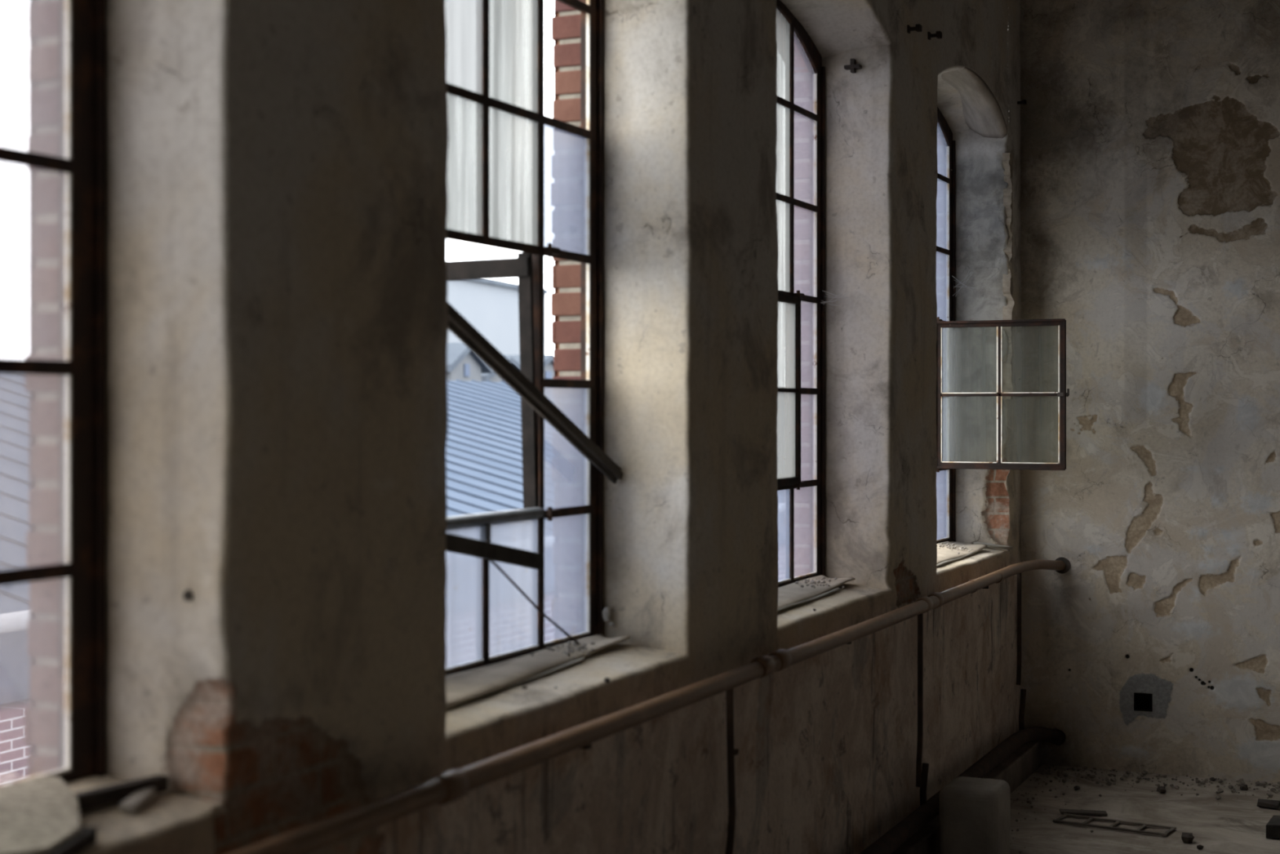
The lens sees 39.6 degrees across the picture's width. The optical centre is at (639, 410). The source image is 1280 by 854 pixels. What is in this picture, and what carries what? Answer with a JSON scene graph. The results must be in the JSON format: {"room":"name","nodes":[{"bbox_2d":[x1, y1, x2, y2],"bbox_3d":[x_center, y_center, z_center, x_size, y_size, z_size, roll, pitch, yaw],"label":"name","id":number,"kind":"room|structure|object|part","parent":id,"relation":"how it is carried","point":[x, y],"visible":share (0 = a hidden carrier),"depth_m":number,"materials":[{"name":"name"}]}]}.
{"room":"abandoned factory","nodes":[
{"label":"abandoned factory","id":0,"kind":"room"},
{"bbox_2d":[24,0,1021,853],"bbox_3d":[-1.284,-0.550,1.595,0.380,6.200,15.070,0,0,24],"label":"wall","id":1,"kind":"structure","parent":0,"point":[277,197],"depth_m":3.54,"materials":[{"name":"paint"}]},
{"bbox_2d":[0,775,81,853],"bbox_3d":[-0.841,0.566,2.442,0.239,0.052,0.339,0,0,24],"label":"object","id":2,"kind":"object","parent":1,"relation":"on","point":[38,815],"visible":0.95,"depth_m":2.44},
{"bbox_2d":[0,0,106,786],"bbox_3d":[-1.073,-0.398,2.242,0.068,1.950,1.156,0,0,24],"label":"window","id":3,"kind":"structure","parent":1,"relation":"in","point":[80,164],"depth_m":2.73,"materials":[{"name":"metal"}]},
{"bbox_3d":[-1.085,-0.398,2.247,0.042,1.950,1.156,0,0,24],"label":"frame","id":4,"kind":"part","parent":3,"relation":"part of","materials":[{"name":"metal"}]},
{"bbox_2d":[44,826,96,853],"bbox_3d":[-0.761,0.583,2.374,0.018,0.025,0.142,0,0,5],"label":"wood offcut","id":5,"kind":"object","parent":1,"relation":"on","point":[86,837],"visible":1,"depth_m":2.39,"materials":[{"name":"brown wood"}]},
{"bbox_2d":[73,774,168,811],"bbox_3d":[-0.777,0.566,2.630,0.022,0.027,0.196,0,0,30],"label":"bar","id":6,"kind":"object","parent":1,"relation":"on","point":[102,796],"visible":0.76,"depth_m":2.62,"materials":[{"name":"black metal"}]},
{"bbox_2d":[120,787,156,813],"bbox_3d":[-0.743,0.577,2.632,0.025,0.022,0.092,0,0,5],"label":"chip","id":7,"kind":"object","parent":1,"relation":"on","point":[140,798],"visible":1,"depth_m":2.62,"materials":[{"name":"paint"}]},
{"bbox_2d":[182,590,192,600],"bbox_3d":[-0.683,0.281,2.714,0.021,0.022,0.027,0,0,24],"label":"plug","id":8,"kind":"object","parent":1,"relation":"attached to","point":[188,594],"visible":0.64,"depth_m":2.70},
{"bbox_2d":[444,0,603,675],"bbox_3d":[-0.567,-0.398,4.011,0.550,1.950,1.153,0,0,24],"label":"window","id":9,"kind":"structure","parent":1,"relation":"in","point":[524,180],"depth_m":4.14,"materials":[{"name":"metal"}]},
{"bbox_3d":[-0.401,-0.835,3.792,0.004,0.300,0.257,0,0,24],"label":"pane","id":10,"kind":"part","parent":9,"relation":"part of","materials":[{"name":"clear glass"}]},
{"bbox_3d":[-0.401,0.399,3.792,0.004,0.303,0.257,0,0,24],"label":"pane","id":11,"kind":"part","parent":9,"relation":"part of","materials":[{"name":"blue glass"}]},
{"bbox_3d":[-0.401,-0.527,3.792,0.004,0.300,0.257,0,0,24],"label":"pane","id":12,"kind":"part","parent":9,"relation":"part of","materials":[{"name":"clear glass"}]},
{"bbox_2d":[445,533,543,569],"bbox_3d":[-0.377,0.282,3.728,0.020,0.159,0.701,0,0,25],"label":"board","id":13,"kind":"object","parent":9,"relation":"attached to","point":[455,544],"visible":0.56,"depth_m":3.83,"materials":[{"name":"black wood"}]},
{"bbox_2d":[486,539,579,644],"bbox_3d":[-0.237,0.416,4.012,0.014,0.275,0.424,0,0,27],"label":"loose wire","id":14,"kind":"object","parent":13,"relation":"hanging from","point":[504,574],"visible":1,"depth_m":3.99,"materials":[{"name":"metal"}]},
{"bbox_3d":[-0.293,-0.835,4.034,0.004,0.300,0.257,0,0,24],"label":"pane","id":15,"kind":"part","parent":9,"relation":"part of","materials":[{"name":"clear glass"}]},
{"bbox_3d":[-0.293,-0.527,4.034,0.004,0.300,0.257,0,0,24],"label":"pane","id":16,"kind":"part","parent":9,"relation":"part of","materials":[{"name":"clear glass"}]},
{"bbox_3d":[-0.293,0.399,4.034,0.004,0.303,0.257,0,0,24],"label":"pane","id":17,"kind":"part","parent":9,"relation":"part of","materials":[{"name":"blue glass"}]},
{"bbox_3d":[-0.185,-0.527,4.277,0.004,0.300,0.260,0,0,24],"label":"pane","id":18,"kind":"part","parent":9,"relation":"part of","materials":[{"name":"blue glass"}]},
{"bbox_3d":[-0.185,0.089,4.277,0.004,0.300,0.260,0,0,24],"label":"pane","id":19,"kind":"part","parent":9,"relation":"part of","materials":[{"name":"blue glass"}]},
{"bbox_3d":[-0.185,0.399,4.277,0.004,0.303,0.260,0,0,24],"label":"pane","id":20,"kind":"part","parent":9,"relation":"part of","materials":[{"name":"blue glass"}]},
{"bbox_2d":[447,302,623,483],"bbox_3d":[-0.281,-0.080,3.903,0.024,0.520,1.119,0,0,24],"label":"window frame","id":21,"kind":"structure","parent":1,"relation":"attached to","point":[458,325],"depth_m":3.97,"materials":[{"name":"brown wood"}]},
{"bbox_2d":[445,633,630,707],"bbox_3d":[-0.260,0.567,3.876,0.140,0.030,1.131,0,0,24],"label":"sheet","id":22,"kind":"object","parent":1,"relation":"on","point":[461,686],"visible":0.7,"depth_m":3.85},
{"bbox_2d":[529,640,606,658],"bbox_3d":[-0.143,0.558,4.175,0.097,0.019,0.343,0,0,24],"label":"rubble","id":23,"kind":"object","parent":22,"relation":"on","point":[567,653],"visible":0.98,"depth_m":4.16,"materials":[{"name":"grey stone"}]},
{"bbox_2d":[604,677,610,682],"bbox_3d":[-0.072,0.593,3.914,0.015,0.011,0.016,0,0,-3],"label":"crumb","id":24,"kind":"object","parent":1,"relation":"on","point":[606,679],"visible":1,"depth_m":3.91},
{"bbox_2d":[602,607,614,626],"bbox_3d":[-0.078,0.511,4.408,0.028,0.048,0.022,0,0,24],"label":"lump","id":25,"kind":"object","parent":1,"relation":"attached to","point":[606,612],"visible":1,"depth_m":4.40,"materials":[{"name":"stone"}]},
{"bbox_2d":[228,559,1065,853],"bbox_3d":[0.381,0.955,4.793,0.191,0.640,6.668,0,0,25],"label":"pipe","id":26,"kind":"object","parent":1,"relation":"attached to","point":[451,785],"visible":1,"depth_m":3.80,"materials":[{"name":"metal"}]},
{"bbox_3d":[0.236,0.850,4.429,0.019,0.015,0.023,0,0,-44],"label":"drop knob","id":27,"kind":"part","parent":26,"relation":"part of","materials":[{"name":"black metal"}]},
{"bbox_2d":[776,0,825,587],"bbox_3d":[0.397,-0.398,5.544,0.068,1.950,1.119,0,0,24],"label":"window","id":28,"kind":"structure","parent":1,"relation":"in","point":[801,327],"depth_m":5.87,"materials":[{"name":"metal"}]},
{"bbox_3d":[0.434,-1.143,5.668,0.004,0.299,0.249,0,0,24],"label":"pane","id":29,"kind":"part","parent":28,"relation":"part of","materials":[{"name":"clear glass"}]},
{"bbox_3d":[0.434,-0.835,5.668,0.004,0.300,0.249,0,0,24],"label":"pane","id":30,"kind":"part","parent":28,"relation":"part of","materials":[{"name":"clear glass"}]},
{"bbox_3d":[0.434,-0.527,5.668,0.004,0.300,0.249,0,0,24],"label":"pane","id":31,"kind":"part","parent":28,"relation":"part of","materials":[{"name":"clear glass"}]},
{"bbox_3d":[0.434,0.399,5.668,0.004,0.303,0.249,0,0,24],"label":"pane","id":32,"kind":"part","parent":28,"relation":"part of","materials":[{"name":"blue glass"}]},
{"bbox_3d":[0.455,-0.208,5.647,0.004,0.274,0.223,0,0,24],"label":"pane","id":33,"kind":"part","parent":28,"relation":"part of","materials":[{"name":"clear glass"}]},
{"bbox_3d":[0.455,0.078,5.647,0.004,0.274,0.223,0,0,24],"label":"pane","id":34,"kind":"part","parent":28,"relation":"part of","materials":[{"name":"clear glass"}]},
{"bbox_3d":[0.539,-1.123,5.904,0.004,0.260,0.252,0,0,24],"label":"pane","id":35,"kind":"part","parent":28,"relation":"part of","materials":[{"name":"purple glass"}]},
{"bbox_3d":[0.539,-0.835,5.904,0.004,0.300,0.252,0,0,24],"label":"pane","id":36,"kind":"part","parent":28,"relation":"part of","materials":[{"name":"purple glass"}]},
{"bbox_3d":[0.539,-0.527,5.904,0.004,0.300,0.252,0,0,24],"label":"pane","id":37,"kind":"part","parent":28,"relation":"part of","materials":[{"name":"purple glass"}]},
{"bbox_3d":[0.539,0.399,5.904,0.004,0.303,0.252,0,0,24],"label":"pane","id":38,"kind":"part","parent":28,"relation":"part of","materials":[{"name":"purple glass"}]},
{"bbox_3d":[0.539,-0.219,5.904,0.004,0.300,0.252,0,0,24],"label":"pane","id":39,"kind":"part","parent":28,"relation":"part of","materials":[{"name":"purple glass"}]},
{"bbox_3d":[0.539,0.089,5.904,0.004,0.300,0.252,0,0,24],"label":"pane","id":40,"kind":"part","parent":28,"relation":"part of","materials":[{"name":"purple glass"}]},
{"bbox_2d":[820,290,848,306],"bbox_3d":[0.658,-0.380,6.012,0.098,0.053,0.010,0,0,8],"label":"cobweb","id":41,"kind":"object","parent":28,"relation":"attached to","point":[840,296],"visible":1,"depth_m":6.01},
{"bbox_2d":[777,574,855,611],"bbox_3d":[0.475,0.569,5.500,0.162,0.028,1.066,0,0,24],"label":"sheet","id":42,"kind":"object","parent":1,"relation":"on","point":[791,594],"visible":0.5,"depth_m":5.59,"materials":[{"name":"white paper"}]},
{"bbox_2d":[795,576,844,588],"bbox_3d":[0.599,0.560,5.777,0.144,0.024,0.316,0,0,24],"label":"rubble","id":43,"kind":"object","parent":42,"relation":"on","point":[823,577],"visible":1,"depth_m":5.77,"materials":[{"name":"grey stone"}]},
{"bbox_2d":[844,58,862,73],"bbox_3d":[0.721,-1.165,6.008,0.056,0.046,0.036,0,0,24],"label":"clamp","id":44,"kind":"object","parent":1,"relation":"attached to","point":[853,66],"visible":1,"depth_m":6.00,"materials":[{"name":"black metal"}]},
{"bbox_2d":[906,23,921,33],"bbox_3d":[0.935,-1.321,6.155,0.076,0.026,0.028,0,0,24],"label":"spike","id":45,"kind":"object","parent":1,"relation":"attached to","point":[917,28],"visible":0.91,"depth_m":6.14,"materials":[{"name":"metal"}]},
{"bbox_2d":[927,31,942,39],"bbox_3d":[1.048,-1.351,6.408,0.076,0.026,0.028,0,0,24],"label":"spike","id":46,"kind":"object","parent":1,"relation":"attached to","point":[939,34],"visible":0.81,"depth_m":6.40,"materials":[{"name":"metal"}]},
{"bbox_2d":[936,541,987,567],"bbox_3d":[1.189,0.572,7.068,0.192,0.034,1.031,0,0,24],"label":"sheet","id":47,"kind":"object","parent":1,"relation":"on","point":[946,555],"visible":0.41,"depth_m":7.21,"materials":[{"name":"white paper"}]},
{"bbox_2d":[936,542,972,554],"bbox_3d":[1.276,0.563,7.284,0.158,0.025,0.295,0,0,24],"label":"rubble","id":48,"kind":"object","parent":47,"relation":"on","point":[953,544],"visible":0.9,"depth_m":7.30,"materials":[{"name":"beige stone"}]},
{"bbox_2d":[858,688,1066,853],"bbox_3d":[0.569,1.320,5.141,0.141,0.282,5.858,0,0,25],"label":"pipe","id":49,"kind":"object","parent":1,"relation":"attached to","point":[928,810],"visible":0.87,"depth_m":6.58,"materials":[{"name":"metal"}]},
{"bbox_2d":[891,740,1042,853],"bbox_3d":[0.529,1.499,5.153,0.108,0.122,5.846,0,0,24],"label":"baseboard","id":50,"kind":"structure","parent":1,"relation":"attached to","point":[1018,766],"depth_m":7.17,"materials":[{"name":"grey concrete"}]},
{"bbox_2d":[973,542,1013,549],"bbox_3d":[1.503,0.576,7.588,0.189,0.034,0.039,0,0,-14],"label":"batten offcut","id":51,"kind":"object","parent":1,"relation":"on","point":[989,545],"visible":0.76,"depth_m":7.58,"materials":[{"name":"grey wood"}]},
{"bbox_2d":[936,106,1069,543],"bbox_3d":[1.359,-0.398,7.063,0.591,1.950,1.182,0,0,24],"label":"window","id":52,"kind":"structure","parent":1,"relation":"in","point":[946,394],"depth_m":7.54,"materials":[{"name":"metal"}]},
{"bbox_3d":[1.272,-0.835,7.550,0.004,0.300,0.268,0,0,24],"label":"pane","id":53,"kind":"part","parent":52,"relation":"part of","materials":[{"name":"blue glass"}]},
{"bbox_3d":[1.272,-0.527,7.550,0.004,0.300,0.268,0,0,24],"label":"pane","id":54,"kind":"part","parent":52,"relation":"part of","materials":[{"name":"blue glass"}]},
{"bbox_3d":[1.272,0.399,7.550,0.004,0.303,0.268,0,0,24],"label":"pane","id":55,"kind":"part","parent":52,"relation":"part of","materials":[{"name":"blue glass"}]},
{"bbox_3d":[1.272,-1.123,7.550,0.004,0.260,0.268,0,0,24],"label":"pane","id":56,"kind":"part","parent":52,"relation":"part of","materials":[{"name":"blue glass"}]},
{"bbox_3d":[1.272,-0.219,7.550,0.004,0.300,0.268,0,0,24],"label":"pane","id":57,"kind":"part","parent":52,"relation":"part of","materials":[{"name":"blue glass"}]},
{"bbox_3d":[1.272,0.089,7.550,0.004,0.300,0.268,0,0,24],"label":"pane","id":58,"kind":"part","parent":52,"relation":"part of","materials":[{"name":"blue glass"}]},
{"bbox_3d":[1.108,-0.398,7.174,0.042,1.950,1.182,0,0,24],"label":"frame","id":59,"kind":"part","parent":52,"relation":"part of","materials":[{"name":"metal"}]},
{"bbox_2d":[951,271,973,296],"bbox_3d":[1.396,-0.549,7.668,0.101,0.114,0.010,0,0,8],"label":"cobweb","id":60,"kind":"object","parent":52,"relation":"attached to","point":[968,271],"visible":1,"depth_m":7.67},
{"bbox_2d":[1017,99,1026,104],"bbox_3d":[1.661,-1.351,7.799,0.064,0.018,0.024,0,0,24],"label":"spike","id":61,"kind":"object","parent":1,"relation":"attached to","point":[1024,101],"visible":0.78,"depth_m":7.79,"materials":[{"name":"metal"}]},
{"bbox_2d":[1008,0,1279,783],"bbox_3d":[4.428,-0.540,6.706,6.050,4.220,0.167,0,0,24],"label":"wall","id":62,"kind":"structure","parent":0,"point":[1150,129],"depth_m":7.62,"materials":[{"name":"paint"}]},
{"bbox_2d":[1055,556,1070,573],"bbox_3d":[1.845,0.676,7.771,0.072,0.072,0.012,0,0,24],"label":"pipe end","id":63,"kind":"object","parent":62,"relation":"attached to","point":[1066,559],"depth_m":7.76,"materials":[{"name":"brown metal"}]},
{"bbox_2d":[1009,764,1279,853],"bbox_3d":[1.596,1.554,0.318,6.030,0.006,13.880,0,0,24],"label":"floor","id":64,"kind":"structure","parent":0,"point":[1233,825],"depth_m":6.82,"materials":[{"name":"grey concrete"}]},
{"bbox_2d":[939,776,1009,853],"bbox_3d":[1.138,1.407,6.039,0.200,0.285,0.240,0,0,24],"label":"concrete block","id":65,"kind":"object","parent":64,"relation":"on","point":[975,812],"visible":1,"depth_m":5.94,"materials":[{"name":"grey concrete"}]},
{"bbox_2d":[1059,808,1107,815],"bbox_3d":[1.704,1.544,6.833,0.175,0.012,0.050,0,0,7],"label":"wood strip","id":66,"kind":"object","parent":64,"relation":"on","point":[1073,811],"visible":1,"depth_m":6.82,"materials":[{"name":"brown wood"}]},
{"bbox_2d":[1053,813,1176,835],"bbox_3d":[1.771,1.546,6.643,0.425,0.008,0.134,0,0,32],"label":"frame","id":67,"kind":"object","parent":64,"relation":"on","point":[1090,818],"visible":1,"depth_m":6.63,"materials":[{"name":"brown wood"}]},
{"bbox_2d":[1009,764,1279,853],"bbox_3d":[1.936,1.544,6.326,1.497,0.016,2.542,0,0,24],"label":"rubble","id":68,"kind":"object","parent":64,"relation":"on","point":[1143,773],"depth_m":7.41,"materials":[{"name":"grey stone"}]},
{"bbox_2d":[1156,786,1166,792],"bbox_3d":[2.118,1.540,7.225,0.038,0.028,0.043,0,0,24],"label":"stone","id":69,"kind":"object","parent":64,"relation":"on","point":[1160,788],"depth_m":7.22,"materials":[{"name":"grey stone"}]},
{"bbox_2d":[1181,832,1194,843],"bbox_3d":[1.973,1.537,6.399,0.047,0.036,0.052,0,0,24],"label":"stone","id":70,"kind":"object","parent":64,"relation":"on","point":[1187,837],"depth_m":6.38,"materials":[{"name":"grey stone"}]},
{"bbox_2d":[1196,844,1203,848],"bbox_3d":[1.982,1.544,6.293,0.023,0.017,0.024,0,0,24],"label":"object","id":71,"kind":"structure","parent":64,"relation":"on","point":[1198,846],"depth_m":6.29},
{"bbox_2d":[1240,783,1248,790],"bbox_3d":[2.471,1.541,7.278,0.032,0.025,0.033,0,0,-2],"label":"stone","id":72,"kind":"object","parent":64,"relation":"on","point":[1242,787],"depth_m":7.27,"materials":[{"name":"grey stone"}]},
{"bbox_2d":[1257,798,1279,808],"bbox_3d":[2.459,1.539,6.963,0.089,0.021,0.070,0,0,32],"label":"brick","id":73,"kind":"object","parent":64,"relation":"on","point":[1275,804],"visible":1,"depth_m":6.94,"materials":[{"name":"brick"}]},
{"bbox_2d":[1266,815,1279,839],"bbox_3d":[2.456,1.523,6.487,0.334,0.055,0.197,0,0,17],"label":"brick","id":74,"kind":"object","parent":64,"relation":"on","point":[1273,827],"visible":1,"depth_m":6.44,"materials":[{"name":"brick"}]},
{"label":"outside","id":75,"kind":"structure","parent":0,"visible":0},
{"bbox_3d":[-12.885,5.700,49.517,59.500,0.300,160.000,0,0,24],"label":"ground","id":76,"kind":"structure","parent":75,"visible":0},
{"bbox_2d":[447,342,492,381],"bbox_3d":[-8.710,1.783,53.363,8.400,7.534,2.399,0,0,24],"label":"house","id":77,"kind":"structure","parent":76,"relation":"on","point":[463,364],"depth_m":51.60,"materials":[{"name":"white paint"}]},
{"bbox_2d":[447,279,547,355],"bbox_3d":[-14.979,-0.692,90.862,14.450,12.484,16.906,0,0,24],"label":"pale hall","id":78,"kind":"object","parent":76,"relation":"on","point":[491,306],"visible":0.07,"depth_m":90.28,"materials":[{"name":"white"}]},
{"bbox_2d":[481,356,519,382],"bbox_3d":[-8.025,1.901,59.821,8.400,7.298,3.445,0,0,24],"label":"house","id":79,"kind":"structure","parent":76,"relation":"on","point":[492,376],"depth_m":57.48,"materials":[{"name":"white paint"}]},
{"bbox_2d":[0,373,1007,784],"bbox_3d":[-3.312,2.463,35.406,16.467,6.174,58.000,0,0,24],"label":"shed","id":80,"kind":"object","parent":76,"relation":"on","point":[484,456],"visible":0.03,"depth_m":21.24,"materials":[{"name":"metal"}]},
{"bbox_2d":[503,354,554,378],"bbox_3d":[-6.929,1.776,64.744,8.400,7.548,3.622,0,0,24],"label":"house","id":81,"kind":"structure","parent":76,"relation":"on","point":[548,358],"depth_m":63.10,"materials":[{"name":"white"}]}
]}

